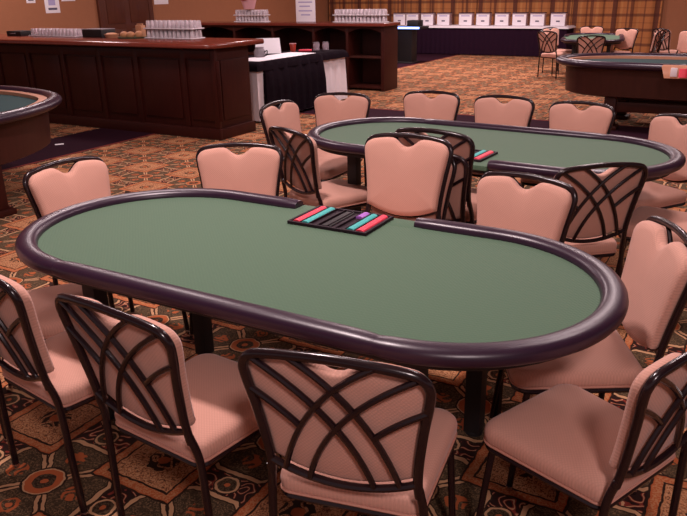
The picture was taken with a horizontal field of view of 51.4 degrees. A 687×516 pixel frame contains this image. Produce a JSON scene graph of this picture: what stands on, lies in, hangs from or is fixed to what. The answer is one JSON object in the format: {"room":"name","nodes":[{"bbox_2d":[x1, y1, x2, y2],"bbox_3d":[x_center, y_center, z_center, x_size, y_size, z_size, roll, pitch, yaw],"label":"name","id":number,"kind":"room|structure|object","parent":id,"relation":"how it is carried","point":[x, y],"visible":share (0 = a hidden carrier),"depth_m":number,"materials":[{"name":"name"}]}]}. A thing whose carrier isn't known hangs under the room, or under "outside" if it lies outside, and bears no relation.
{"room":"games hall","nodes":[
{"label":"games hall","id":0,"kind":"room"},
{"bbox_2d":[0,0,328,33],"bbox_3d":[-4.803,-6.015,15.114,0.202,4.200,17.550,10,23,28],"label":"wall","id":1,"kind":"structure","parent":0,"point":[14,14],"depth_m":16.14,"materials":[{"name":"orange paint"}]},
{"bbox_2d":[44,0,60,12],"bbox_3d":[-5.622,-4.933,13.742,0.005,0.400,0.340,10,23,28],"label":"notice","id":2,"kind":"object","parent":1,"relation":"attached to","point":[51,6],"visible":1,"depth_m":13.77,"materials":[{"name":"white paper"}]},
{"bbox_2d":[96,0,105,27],"bbox_3d":[-5.017,-4.982,14.788,0.059,2.500,0.125,10,23,28],"label":"trim","id":3,"kind":"structure","parent":1,"relation":"attached to","point":[100,9],"depth_m":14.74,"materials":[{"name":"brown wood"}]},
{"bbox_2d":[103,0,150,35],"bbox_3d":[-4.660,-5.158,15.386,0.063,2.400,1.300,10,23,28],"label":"door","id":4,"kind":"structure","parent":1,"relation":"in","point":[121,15],"depth_m":15.30,"materials":[{"name":"brown wood"}]},
{"bbox_2d":[148,0,154,29],"bbox_3d":[-4.309,-5.429,15.953,0.059,2.500,0.125,10,23,28],"label":"trim","id":5,"kind":"structure","parent":1,"relation":"attached to","point":[150,4],"depth_m":15.90,"materials":[{"name":"brown wood"}]},
{"bbox_2d":[154,0,167,3],"bbox_3d":[-4.140,-5.822,16.195,0.003,0.110,0.460,10,23,28],"label":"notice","id":6,"kind":"object","parent":1,"relation":"attached to","point":[155,1],"visible":1,"depth_m":16.19,"materials":[{"name":"white paper"}]},
{"bbox_2d":[0,54,686,515],"bbox_3d":[2.238,-1.252,8.013,36.000,0.001,32.000,10,23,28],"label":"floor","id":7,"kind":"structure","parent":0,"point":[153,482],"depth_m":2.98,"materials":[{"name":"carpet"}]},
{"bbox_2d":[0,85,61,217],"bbox_3d":[-3.908,-0.919,6.225,2.809,0.831,3.043,-1,20,0],"label":"table","id":8,"kind":"object","parent":7,"relation":"on","point":[24,115],"visible":1,"depth_m":5.98,"materials":[{"name":"brown wood"}]},
{"bbox_2d":[0,283,82,441],"bbox_3d":[-1.293,0.215,2.957,0.570,0.907,0.482,-9,22,-20],"label":"banquet chair","id":9,"kind":"object","parent":7,"relation":"on","point":[43,299],"visible":0.13,"depth_m":2.92,"materials":[{"name":"black paint"}]},
{"bbox_2d":[0,275,95,515],"bbox_3d":[-0.976,0.366,2.537,0.482,0.907,0.570,14,25,35],"label":"banquet chair","id":10,"kind":"object","parent":7,"relation":"on","point":[50,371],"visible":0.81,"depth_m":2.33,"materials":[{"name":"black paint"}]},
{"bbox_2d":[1,128,154,170],"bbox_3d":[-5.706,0.143,4.664,1.000,0.008,15.850,10,23,28],"label":"rug","id":11,"kind":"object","parent":7,"relation":"on","point":[75,143],"depth_m":8.64,"materials":[{"name":"purple carpet"}]},
{"bbox_2d":[22,156,189,332],"bbox_3d":[-1.173,-0.017,3.573,0.570,0.907,0.482,12,24,31],"label":"banquet chair","id":12,"kind":"object","parent":7,"relation":"on","point":[49,190],"visible":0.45,"depth_m":3.53,"materials":[{"name":"black paint"}]},
{"bbox_2d":[0,34,263,139],"bbox_3d":[-4.069,-2.586,10.279,6.488,1.132,1.035,10,23,28],"label":"bar","id":13,"kind":"object","parent":7,"relation":"on","point":[194,88],"visible":0.91,"depth_m":9.07,"materials":[{"name":"brown wood"}]},
{"bbox_2d":[6,30,30,35],"bbox_3d":[-4.875,-3.387,10.741,0.320,0.070,0.260,10,23,28],"label":"caddy","id":14,"kind":"object","parent":13,"relation":"on","point":[16,32],"visible":0.89,"depth_m":10.66,"materials":[{"name":"black plastic"}]},
{"bbox_2d":[29,35,82,36],"bbox_3d":[-4.140,-3.223,10.345,0.982,0.015,0.242,10,23,28],"label":"glass tray","id":15,"kind":"object","parent":13,"relation":"on","point":[29,35],"visible":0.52,"depth_m":10.22,"materials":[{"name":"grey plastic"}]},
{"bbox_2d":[82,28,114,37],"bbox_3d":[-3.426,-3.154,9.986,0.380,0.112,0.260,10,23,28],"label":"box","id":16,"kind":"object","parent":13,"relation":"on","point":[91,32],"visible":0.94,"depth_m":9.88,"materials":[{"name":"black plastic"}]},
{"bbox_2d":[104,33,118,37],"bbox_3d":[-3.163,-3.038,9.723,0.200,0.070,0.197,10,23,28],"label":"bread basket","id":17,"kind":"object","parent":13,"relation":"on","point":[107,35],"visible":0.99,"depth_m":9.66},
{"bbox_2d":[118,36,146,38],"bbox_3d":[-2.836,-2.986,9.643,0.430,0.018,0.430,10,23,28],"label":"serving tray","id":18,"kind":"object","parent":13,"relation":"on","point":[146,36],"visible":0.66,"depth_m":9.46,"materials":[{"name":"green"}]},
{"bbox_2d":[126,31,134,36],"bbox_3d":[-2.857,-2.997,9.565,0.125,0.079,0.098,8,22,24],"label":"bread roll","id":19,"kind":"object","parent":18,"relation":"on","point":[128,34],"visible":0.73,"depth_m":9.53,"materials":[{"name":"orange food"}]},
{"bbox_2d":[135,31,142,36],"bbox_3d":[-2.737,-2.995,9.541,0.116,0.088,0.098,3,21,11],"label":"bread roll","id":20,"kind":"object","parent":18,"relation":"on","point":[137,33],"visible":0.97,"depth_m":9.51,"materials":[{"name":"orange food"}]},
{"bbox_2d":[135,23,145,36],"bbox_3d":[-2.757,-3.095,9.689,0.110,0.172,0.080,10,23,28],"label":"paper bag","id":21,"kind":"object","parent":18,"relation":"on","point":[139,27],"visible":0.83,"depth_m":9.65,"materials":[{"name":"brown paper"}]},
{"bbox_2d":[144,37,204,38],"bbox_3d":[-2.216,-2.888,9.353,0.834,0.015,0.242,10,23,28],"label":"glass tray","id":22,"kind":"object","parent":13,"relation":"on","point":[144,37],"visible":0.66,"depth_m":9.24,"materials":[{"name":"grey plastic"}]},
{"bbox_2d":[155,30,159,37],"bbox_3d":[-2.447,-2.946,9.380,0.066,0.100,0.063,-1,20,0],"label":"drinking glass","id":23,"kind":"object","parent":22,"relation":"on","point":[157,34],"visible":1,"depth_m":9.36,"materials":[{"name":"white"}]},
{"bbox_2d":[172,30,176,37],"bbox_3d":[-2.189,-2.900,9.241,0.066,0.100,0.063,-1,20,0],"label":"drinking glass","id":24,"kind":"object","parent":22,"relation":"on","point":[174,34],"visible":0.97,"depth_m":9.22,"materials":[{"name":"white"}]},
{"bbox_3d":[-2.217,-2.934,9.336,0.066,0.100,0.063,-1,20,0],"label":"drinking glass","id":25,"kind":"object","parent":22,"relation":"on","visible":0},
{"bbox_2d":[143,28,203,29],"bbox_3d":[-2.218,-2.999,9.312,0.834,0.015,0.242,10,23,28],"label":"glass tray","id":26,"kind":"object","parent":25,"relation":"on","point":[143,28],"visible":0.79,"depth_m":9.14,"materials":[{"name":"grey plastic"}]},
{"bbox_2d":[55,293,306,515],"bbox_3d":[-0.477,0.466,2.245,0.482,0.907,0.570,13,24,32],"label":"banquet chair","id":27,"kind":"object","parent":7,"relation":"on","point":[197,411],"visible":0.91,"depth_m":2.05,"materials":[{"name":"black paint"}]},
{"bbox_2d":[189,142,282,336],"bbox_3d":[-0.570,-0.112,3.799,0.482,0.907,0.570,0,20,2],"label":"banquet chair","id":28,"kind":"object","parent":7,"relation":"on","point":[259,169],"visible":0.45,"depth_m":3.87,"materials":[{"name":"black paint"}]},
{"bbox_2d":[195,21,399,91],"bbox_3d":[-1.024,-3.895,13.612,4.350,1.150,0.640,10,23,28],"label":"bar","id":29,"kind":"object","parent":7,"relation":"on","point":[372,48],"visible":0.62,"depth_m":13.09,"materials":[{"name":"brown wood"}]},
{"bbox_2d":[234,21,270,21],"bbox_3d":[-1.775,-4.593,13.850,0.760,0.015,0.168,10,23,28],"label":"glass tray","id":30,"kind":"object","parent":29,"relation":"on","point":[234,21],"visible":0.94,"depth_m":13.75,"materials":[{"name":"grey plastic"}]},
{"bbox_2d":[296,0,315,21],"bbox_3d":[-0.701,-4.660,13.109,0.420,0.620,0.100,10,23,28],"label":"sign","id":31,"kind":"object","parent":29,"relation":"on","point":[305,9],"visible":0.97,"depth_m":13.14,"materials":[{"name":"white paper"}]},
{"bbox_2d":[334,21,388,22],"bbox_3d":[0.303,-4.214,12.732,1.056,0.015,0.168,10,23,28],"label":"glass tray","id":32,"kind":"object","parent":29,"relation":"on","point":[387,21],"visible":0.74,"depth_m":12.63,"materials":[{"name":"grey plastic"}]},
{"bbox_2d":[349,54,380,58],"bbox_3d":[0.510,-3.626,12.814,0.650,0.030,0.510,10,23,28],"label":"shelf","id":33,"kind":"object","parent":29,"relation":"attached to","point":[351,56],"depth_m":12.77,"materials":[{"name":"brown wood"}]},
{"bbox_2d":[349,82,380,88],"bbox_3d":[0.516,-3.142,12.990,0.650,0.040,0.520,10,23,28],"label":"shelf","id":34,"kind":"object","parent":29,"relation":"attached to","point":[370,85],"depth_m":12.92,"materials":[{"name":"brown wood"}]},
{"bbox_2d":[259,100,347,181],"bbox_3d":[-0.267,-0.713,5.393,0.570,0.907,0.482,10,23,27],"label":"banquet chair","id":35,"kind":"object","parent":7,"relation":"on","point":[287,115],"visible":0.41,"depth_m":5.30,"materials":[{"name":"black paint"}]},
{"bbox_2d":[268,126,366,208],"bbox_3d":[-0.118,-0.417,4.594,0.570,0.907,0.482,-16,25,-34],"label":"banquet chair","id":36,"kind":"object","parent":7,"relation":"on","point":[300,167],"visible":0.75,"depth_m":4.42,"materials":[{"name":"black paint"}]},
{"bbox_2d":[15,188,628,436],"bbox_3d":[-0.197,0.319,2.790,2.387,0.792,1.120,10,23,28],"label":"table","id":37,"kind":"object","parent":7,"relation":"on","point":[421,295],"visible":0.98,"depth_m":2.44,"materials":[{"name":"green fabric"}]},
{"bbox_2d":[287,205,393,235],"bbox_3d":[-0.011,-0.162,3.004,0.372,0.015,0.256,10,23,28],"label":"tray","id":38,"kind":"object","parent":37,"relation":"on","point":[338,219],"visible":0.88,"depth_m":2.98,"materials":[{"name":"black plastic"}]},
{"bbox_2d":[293,206,326,221],"bbox_3d":[-0.142,-0.191,3.072,0.035,0.012,0.224,10,23,28],"label":"poker chips","id":39,"kind":"object","parent":38,"relation":"in","point":[300,218],"visible":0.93,"depth_m":3.06,"materials":[{"name":"red plastic"}]},
{"bbox_2d":[302,207,334,222],"bbox_3d":[-0.104,-0.184,3.052,0.035,0.012,0.224,10,23,28],"label":"poker chips","id":40,"kind":"object","parent":38,"relation":"in","point":[312,218],"visible":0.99,"depth_m":3.04,"materials":[{"name":"teal plastic"}]},
{"bbox_2d":[347,214,377,229],"bbox_3d":[0.079,-0.149,2.949,0.035,0.012,0.216,10,23,28],"label":"poker chips","id":41,"kind":"object","parent":38,"relation":"in","point":[371,216],"visible":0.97,"depth_m":2.94,"materials":[{"name":"teal plastic"}]},
{"bbox_2d":[356,212,368,218],"bbox_3d":[0.083,-0.181,3.036,0.035,0.012,0.067,10,23,28],"label":"poker chips","id":42,"kind":"object","parent":38,"relation":"in","point":[364,214],"visible":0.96,"depth_m":3.02,"materials":[{"name":"purple plastic"}]},
{"bbox_2d":[356,215,387,231],"bbox_3d":[0.118,-0.143,2.932,0.035,0.012,0.224,10,23,28],"label":"poker chips","id":43,"kind":"object","parent":38,"relation":"in","point":[381,218],"visible":1,"depth_m":2.92,"materials":[{"name":"red plastic"}]},
{"bbox_2d":[314,92,370,186],"bbox_3d":[-0.072,-0.825,5.684,0.482,0.907,0.570,5,21,15],"label":"banquet chair","id":44,"kind":"object","parent":7,"relation":"on","point":[327,107],"visible":0.48,"depth_m":5.75,"materials":[{"name":"black paint"}]},
{"bbox_2d":[238,348,456,515],"bbox_3d":[0.058,0.550,1.994,0.482,0.907,0.570,6,21,17],"label":"banquet chair","id":45,"kind":"object","parent":7,"relation":"on","point":[367,437],"visible":1,"depth_m":1.72,"materials":[{"name":"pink fabric"}]},
{"bbox_2d":[372,159,456,220],"bbox_3d":[0.248,-0.055,3.605,0.482,0.907,0.570,9,23,26],"label":"banquet chair","id":46,"kind":"object","parent":7,"relation":"on","point":[452,172],"visible":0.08,"depth_m":3.61,"materials":[{"name":"black paint"}]},
{"bbox_2d":[365,133,453,218],"bbox_3d":[0.218,-0.118,3.523,0.482,0.907,0.570,9,23,26],"label":"banquet chair","id":47,"kind":"object","parent":46,"relation":"on","point":[403,181],"visible":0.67,"depth_m":3.58,"materials":[{"name":"black paint"}]},
{"bbox_2d":[397,53,460,68],"bbox_3d":[0.171,-4.389,16.521,2.050,0.008,10.270,10,23,28],"label":"trim","id":48,"kind":"structure","parent":7,"relation":"on","point":[422,57],"depth_m":18.82,"materials":[{"name":"purple carpet"}]},
{"bbox_2d":[398,20,428,63],"bbox_3d":[1.538,-5.299,17.461,0.940,1.000,0.545,10,23,28],"label":"machine","id":49,"kind":"object","parent":48,"relation":"on","point":[407,35],"visible":0.69,"depth_m":17.33,"materials":[{"name":"black metal"}]},
{"bbox_2d":[398,26,428,28],"bbox_3d":[1.539,-5.612,17.356,0.940,0.060,0.520,10,23,28],"label":"shelf","id":50,"kind":"object","parent":49,"relation":"attached to","point":[399,27],"depth_m":17.09,"materials":[{"name":"white"}]},
{"bbox_2d":[403,90,459,120],"bbox_3d":[0.619,-0.844,5.702,0.482,0.907,0.570,8,22,23],"label":"banquet chair","id":51,"kind":"object","parent":7,"relation":"on","point":[445,106],"visible":0.41,"depth_m":5.75,"materials":[{"name":"black paint"}]},
{"bbox_2d":[395,127,476,223],"bbox_3d":[0.620,-0.320,4.025,0.482,0.907,0.570,14,25,34],"label":"banquet chair","id":52,"kind":"object","parent":7,"relation":"on","point":[463,146],"visible":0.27,"depth_m":3.67,"materials":[{"name":"black paint"}]},
{"bbox_2d":[446,154,476,224],"bbox_3d":[0.588,-0.215,4.017,0.482,0.907,0.570,14,25,34],"label":"banquet chair","id":53,"kind":"object","parent":7,"relation":"on","point":[457,202],"visible":0.14,"depth_m":3.67,"materials":[{"name":"black paint"}]},
{"bbox_2d":[299,107,649,139],"bbox_3d":[5.484,-1.178,7.657,29.000,0.008,0.860,10,23,28],"label":"trim","id":54,"kind":"structure","parent":7,"relation":"on","point":[632,131],"depth_m":9.57,"materials":[{"name":"purple carpet"}]},
{"bbox_2d":[307,117,685,210],"bbox_3d":[0.852,-0.377,4.604,2.387,0.792,1.120,12,24,31],"label":"table","id":55,"kind":"object","parent":7,"relation":"on","point":[545,152],"visible":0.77,"depth_m":4.41,"materials":[{"name":"green fabric"}]},
{"bbox_2d":[474,149,497,161],"bbox_3d":[0.680,-0.613,4.179,0.372,0.015,0.256,12,24,31],"label":"tray","id":56,"kind":"object","parent":55,"relation":"on","point":[476,150],"visible":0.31,"depth_m":4.09,"materials":[{"name":"black plastic"}]},
{"bbox_2d":[474,151,493,159],"bbox_3d":[0.805,-0.591,4.099,0.035,0.012,0.224,12,24,31],"label":"poker chips","id":57,"kind":"object","parent":56,"relation":"in","point":[481,156],"visible":1,"depth_m":4.08,"materials":[{"name":"red plastic"}]},
{"bbox_2d":[472,95,534,176],"bbox_3d":[1.108,-0.740,5.398,0.482,0.907,0.570,11,24,29],"label":"banquet chair","id":58,"kind":"object","parent":7,"relation":"on","point":[519,111],"visible":0.42,"depth_m":5.43,"materials":[{"name":"black paint"}]},
{"bbox_2d":[477,0,571,24],"bbox_3d":[4.853,-7.616,19.032,2.580,4.070,0.115,10,23,28],"label":"curtain","id":59,"kind":"object","parent":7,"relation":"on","point":[493,6],"visible":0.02,"depth_m":19.29,"materials":[{"name":"orange fabric"}]},
{"bbox_2d":[477,171,577,416],"bbox_3d":[0.642,0.128,3.095,0.482,0.907,0.570,17,27,39],"label":"banquet chair","id":60,"kind":"object","parent":7,"relation":"on","point":[546,209],"visible":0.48,"depth_m":3.09,"materials":[{"name":"black paint"}]},
{"bbox_2d":[537,31,570,79],"bbox_3d":[4.112,-3.982,13.938,0.570,0.907,0.482,-15,25,-33],"label":"banquet chair","id":61,"kind":"object","parent":7,"relation":"on","point":[547,43],"visible":0.85,"depth_m":13.78,"materials":[{"name":"black paint"}]},
{"bbox_2d":[542,27,571,74],"bbox_3d":[4.429,-4.293,14.757,0.482,0.907,0.570,-13,24,-29],"label":"banquet chair","id":62,"kind":"object","parent":7,"relation":"on","point":[554,29],"visible":0.44,"depth_m":14.78,"materials":[{"name":"black paint"}]},
{"bbox_2d":[520,101,615,187],"bbox_3d":[1.563,-0.617,5.047,0.482,0.907,0.570,14,25,34],"label":"banquet chair","id":63,"kind":"object","parent":7,"relation":"on","point":[563,115],"visible":0.41,"depth_m":5.06,"materials":[{"name":"black paint"}]},
{"bbox_2d":[476,351,686,515],"bbox_3d":[0.734,0.534,2.068,0.457,0.862,0.542,-16,25,-34],"label":"banquet chair","id":64,"kind":"object","parent":7,"relation":"on","point":[595,452],"visible":1,"depth_m":1.97,"materials":[{"name":"black paint"}]},
{"bbox_2d":[489,216,686,494],"bbox_3d":[0.862,0.321,2.567,0.570,0.907,0.482,0,20,3],"label":"banquet chair","id":65,"kind":"object","parent":7,"relation":"on","point":[654,275],"visible":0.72,"depth_m":2.39,"materials":[{"name":"black paint"}]},
{"bbox_2d":[577,35,605,53],"bbox_3d":[4.279,-3.454,12.516,0.482,0.907,0.570,3,21,11],"label":"banquet chair","id":66,"kind":"object","parent":7,"relation":"on","point":[585,44],"visible":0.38,"depth_m":12.19,"materials":[{"name":"black paint"}]},
{"bbox_2d":[580,26,603,32],"bbox_3d":[5.211,-4.410,15.033,0.482,0.907,0.570,4,21,13],"label":"banquet chair","id":67,"kind":"object","parent":7,"relation":"on","point":[584,29],"visible":0.38,"depth_m":15.10,"materials":[{"name":"black paint"}]},
{"bbox_2d":[560,33,624,53],"bbox_3d":[4.790,-3.879,13.795,1.120,0.792,2.387,6,22,19],"label":"table","id":68,"kind":"object","parent":7,"relation":"on","point":[611,38],"visible":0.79,"depth_m":13.32,"materials":[{"name":"green fabric"}]},
{"bbox_2d":[554,162,647,277],"bbox_3d":[1.167,-0.109,3.704,0.482,0.907,0.570,-5,21,-10],"label":"banquet chair","id":69,"kind":"object","parent":7,"relation":"on","point":[607,200],"visible":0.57,"depth_m":3.42,"materials":[{"name":"black paint"}]},
{"bbox_2d":[571,0,662,52],"bbox_3d":[6.940,-7.235,17.909,2.180,4.070,0.117,10,23,28],"label":"curtain","id":70,"kind":"object","parent":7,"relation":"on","point":[644,16],"visible":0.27,"depth_m":18.23,"materials":[{"name":"orange fabric"}]},
{"bbox_2d":[603,28,638,52],"bbox_3d":[5.421,-4.059,14.082,0.570,0.907,0.482,-17,26,-36],"label":"banquet chair","id":71,"kind":"object","parent":7,"relation":"on","point":[630,36],"visible":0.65,"depth_m":14.04,"materials":[{"name":"pink fabric"}]},
{"bbox_2d":[556,53,686,129],"bbox_3d":[4.808,-1.922,8.490,4.550,0.834,1.612,11,23,28],"label":"table","id":72,"kind":"object","parent":7,"relation":"on","point":[628,82],"visible":0.91,"depth_m":8.65,"materials":[{"name":"brown wood"}]},
{"bbox_2d":[662,65,686,78],"bbox_3d":[4.065,-2.020,7.792,1.100,0.140,0.095,10,23,28],"label":"rack","id":73,"kind":"object","parent":72,"relation":"attached to","point":[669,71],"visible":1,"depth_m":7.96,"materials":[{"name":"brown wood"}]},
{"bbox_2d":[678,69,686,77],"bbox_3d":[3.762,-2.048,7.903,0.088,0.092,0.056,10,23,28],"label":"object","id":74,"kind":"object","parent":73,"relation":"in","point":[682,72],"visible":1,"depth_m":7.89,"materials":[{"name":"red"}]},
{"bbox_2d":[615,206,686,273],"bbox_3d":[1.833,-0.181,3.866,0.570,0.907,0.482,13,25,33],"label":"banquet chair","id":75,"kind":"object","parent":7,"relation":"on","point":[642,213],"visible":0.42,"depth_m":3.90,"materials":[{"name":"black paint"}]},
{"bbox_2d":[627,113,686,243],"bbox_3d":[1.920,-0.431,4.530,0.570,0.907,0.482,-10,22,-23],"label":"banquet chair","id":76,"kind":"object","parent":7,"relation":"on","point":[665,128],"visible":0.38,"depth_m":4.46,"materials":[{"name":"black paint"}]},
{"bbox_2d":[650,30,665,52],"bbox_3d":[5.684,-3.834,13.466,0.570,0.907,0.482,16,26,38],"label":"banquet chair","id":77,"kind":"object","parent":7,"relation":"on","point":[658,38],"visible":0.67,"depth_m":13.19,"materials":[{"name":"black paint"}]},
{"bbox_2d":[652,28,683,53],"bbox_3d":[6.385,-4.045,13.996,0.570,0.907,0.482,-8,21,-17],"label":"banquet chair","id":78,"kind":"object","parent":7,"relation":"on","point":[665,45],"visible":0.35,"depth_m":13.80,"materials":[{"name":"black paint"}]},
{"bbox_2d":[676,30,686,53],"bbox_3d":[6.135,-3.718,13.133,0.570,0.907,0.482,-8,22,-18],"label":"banquet chair","id":79,"kind":"object","parent":7,"relation":"on","point":[682,42],"visible":0.49,"depth_m":13.18,"materials":[{"name":"black paint"}]},
{"bbox_3d":[-0.901,-2.646,10.790,0.700,0.778,2.320,10,23,28],"label":"table","id":80,"kind":"object","parent":7,"relation":"on","visible":0},
{"bbox_2d":[249,57,347,120],"bbox_3d":[-0.901,-2.667,10.781,0.830,0.764,2.450,10,23,28],"label":"tablecloth","id":81,"kind":"object","parent":80,"relation":"on","point":[335,69],"visible":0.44,"depth_m":11.12,"materials":[{"name":"white fabric"}]},
{"bbox_2d":[249,49,348,71],"bbox_3d":[-0.907,-2.979,10.665,0.880,0.110,2.500,10,23,28],"label":"topper","id":82,"kind":"object","parent":81,"relation":"on","point":[329,54],"visible":0.49,"depth_m":10.67,"materials":[{"name":"black"}]},
{"bbox_2d":[248,52,326,109],"bbox_3d":[-1.050,-2.589,10.533,0.956,0.756,1.608,10,23,28],"label":"table runner","id":83,"kind":"object","parent":82,"relation":"on","point":[300,83],"visible":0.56,"depth_m":10.29,"materials":[{"name":"black fabric"}]},
{"bbox_2d":[255,38,280,53],"bbox_3d":[-1.154,-3.237,10.877,0.400,0.220,0.110,-3,21,-4],"label":"menu stand","id":84,"kind":"object","parent":83,"relation":"on","point":[272,45],"visible":0.58,"depth_m":10.87,"materials":[{"name":"white paper"}]},
{"bbox_2d":[248,52,313,61],"bbox_3d":[-0.976,-2.905,10.286,0.460,0.005,1.450,10,23,28],"label":"paper sheet","id":85,"kind":"object","parent":83,"relation":"on","point":[289,54],"visible":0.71,"depth_m":10.27,"materials":[{"name":"white paper"}]},
{"bbox_2d":[254,47,267,56],"bbox_3d":[-1.186,-2.951,10.216,0.200,0.135,0.169,-3,21,-5],"label":"pitcher","id":86,"kind":"object","parent":85,"relation":"on","point":[259,51],"visible":1,"depth_m":10.16,"materials":[{"name":"white ceramic"}]},
{"bbox_2d":[289,43,295,51],"bbox_3d":[-0.791,-3.290,11.140,0.112,0.124,0.112,-1,20,0],"label":"cup","id":87,"kind":"object","parent":82,"relation":"on","point":[292,45],"visible":1,"depth_m":11.11,"materials":[{"name":"red plastic"}]},
{"bbox_2d":[313,42,319,49],"bbox_3d":[-0.431,-3.360,11.314,0.106,0.122,0.103,-1,20,0],"label":"glass jar","id":88,"kind":"object","parent":82,"relation":"on","point":[316,46],"visible":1,"depth_m":11.28,"materials":[{"name":"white glass"}]},
{"bbox_2d":[322,42,328,49],"bbox_3d":[-0.286,-3.374,11.344,0.106,0.122,0.103,-1,20,0],"label":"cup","id":89,"kind":"object","parent":82,"relation":"on","point":[325,45],"visible":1,"depth_m":11.31,"materials":[{"name":"white glass"}]},
{"bbox_3d":[3.658,-5.959,19.500,4.870,0.740,0.690,10,23,28],"label":"display table","id":90,"kind":"object","parent":7,"relation":"on","visible":0},
{"bbox_2d":[398,24,575,28],"bbox_3d":[3.654,-6.295,19.379,5.042,0.054,0.872,10,23,28],"label":"cloth","id":91,"kind":"object","parent":90,"relation":"on","point":[436,25],"visible":0.55,"depth_m":18.72,"materials":[{"name":"white fabric"}]},
{"bbox_2d":[393,12,407,24],"bbox_3d":[1.626,-6.803,20.279,0.386,0.333,0.190,10,23,28],"label":"display box","id":92,"kind":"object","parent":91,"relation":"on","point":[400,17],"visible":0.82,"depth_m":20.19,"materials":[{"name":"white paper"}]},
{"bbox_2d":[406,12,420,24],"bbox_3d":[1.974,-6.739,20.092,0.386,0.333,0.190,10,23,28],"label":"display box","id":93,"kind":"object","parent":91,"relation":"on","point":[411,15],"visible":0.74,"depth_m":20.00,"materials":[{"name":"white cardboard"}]},
{"bbox_2d":[421,12,435,24],"bbox_3d":[2.365,-6.668,19.881,0.386,0.333,0.190,10,23,28],"label":"display box","id":94,"kind":"object","parent":91,"relation":"on","point":[429,18],"visible":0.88,"depth_m":19.80,"materials":[{"name":"white cardboard"}]},
{"bbox_2d":[437,12,451,24],"bbox_3d":[2.783,-6.592,19.657,0.386,0.333,0.190,10,23,28],"label":"display box","id":95,"kind":"object","parent":91,"relation":"on","point":[443,18],"visible":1,"depth_m":19.58,"materials":[{"name":"white cardboard"}]},
{"bbox_2d":[459,12,474,25],"bbox_3d":[3.339,-6.490,19.358,0.386,0.333,0.190,10,23,28],"label":"display box","id":96,"kind":"object","parent":91,"relation":"on","point":[465,18],"visible":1,"depth_m":19.28,"materials":[{"name":"white cardboard"}]},
{"bbox_2d":[476,12,491,25],"bbox_3d":[3.765,-6.412,19.128,0.386,0.333,0.190,10,23,28],"label":"display box","id":97,"kind":"object","parent":91,"relation":"on","point":[482,18],"visible":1,"depth_m":19.05,"materials":[{"name":"white cardboard"}]},
{"bbox_2d":[494,12,510,25],"bbox_3d":[4.218,-6.330,18.885,0.386,0.333,0.190,10,23,28],"label":"display box","id":98,"kind":"object","parent":91,"relation":"on","point":[501,18],"visible":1,"depth_m":18.80,"materials":[{"name":"white cardboard"}]},
{"bbox_2d":[512,12,528,25],"bbox_3d":[4.626,-6.255,18.665,0.386,0.333,0.190,10,23,28],"label":"display box","id":99,"kind":"object","parent":91,"relation":"on","point":[518,18],"visible":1,"depth_m":18.58,"materials":[{"name":"white plastic"}]},
{"bbox_2d":[530,12,546,25],"bbox_3d":[5.035,-6.181,18.446,0.386,0.333,0.190,10,23,28],"label":"display box","id":100,"kind":"object","parent":91,"relation":"on","point":[536,18],"visible":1,"depth_m":18.36,"materials":[{"name":"white cardboard"}]},
{"bbox_2d":[550,12,567,25],"bbox_3d":[5.496,-6.097,18.198,0.386,0.333,0.190,10,23,28],"label":"display box","id":101,"kind":"object","parent":91,"relation":"on","point":[557,18],"visible":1,"depth_m":18.12,"materials":[{"name":"white plastic"}]},
{"bbox_2d":[417,28,573,55],"bbox_3d":[3.663,-5.964,19.503,5.014,0.706,0.849,10,23,28],"label":"table skirt","id":102,"kind":"object","parent":90,"relation":"attached to","point":[475,41],"visible":0.52,"depth_m":19.05,"materials":[{"name":"black fabric"}]},
{"bbox_2d":[328,0,686,49],"bbox_3d":[11.695,-6.492,15.585,27.900,4.200,0.203,10,23,28],"label":"wall","id":103,"kind":"structure","parent":0,"point":[673,17],"depth_m":17.78,"materials":[{"name":"beige paint"}]},
{"bbox_2d":[329,0,476,24],"bbox_3d":[1.628,-8.205,20.768,4.800,4.070,0.122,10,23,28],"label":"curtain","id":104,"kind":"object","parent":103,"relation":"hanging from","point":[392,6],"visible":0.23,"depth_m":20.88,"materials":[{"name":"orange fabric"}]},
{"bbox_3d":[-0.033,-4.337,12.935,0.066,0.100,0.063,-1,20,0],"label":"drinking glass","id":105,"kind":"object","parent":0,"visible":0},
{"bbox_2d":[332,14,388,15],"bbox_3d":[0.301,-4.325,12.691,1.056,0.015,0.168,10,23,28],"label":"glass tray","id":106,"kind":"object","parent":105,"relation":"on","point":[387,14],"visible":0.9,"depth_m":12.61,"materials":[{"name":"grey plastic"}]},
{"bbox_3d":[-1.829,-4.744,13.778,0.066,0.100,0.063,-1,20,0],"label":"drinking glass","id":107,"kind":"object","parent":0,"visible":0},
{"bbox_2d":[241,0,255,8],"bbox_3d":[-1.823,-4.962,13.700,0.400,0.340,0.400,10,23,28],"label":"jar","id":108,"kind":"object","parent":107,"relation":"on","point":[247,4],"visible":1,"depth_m":13.64,"materials":[{"name":"pink plastic"}]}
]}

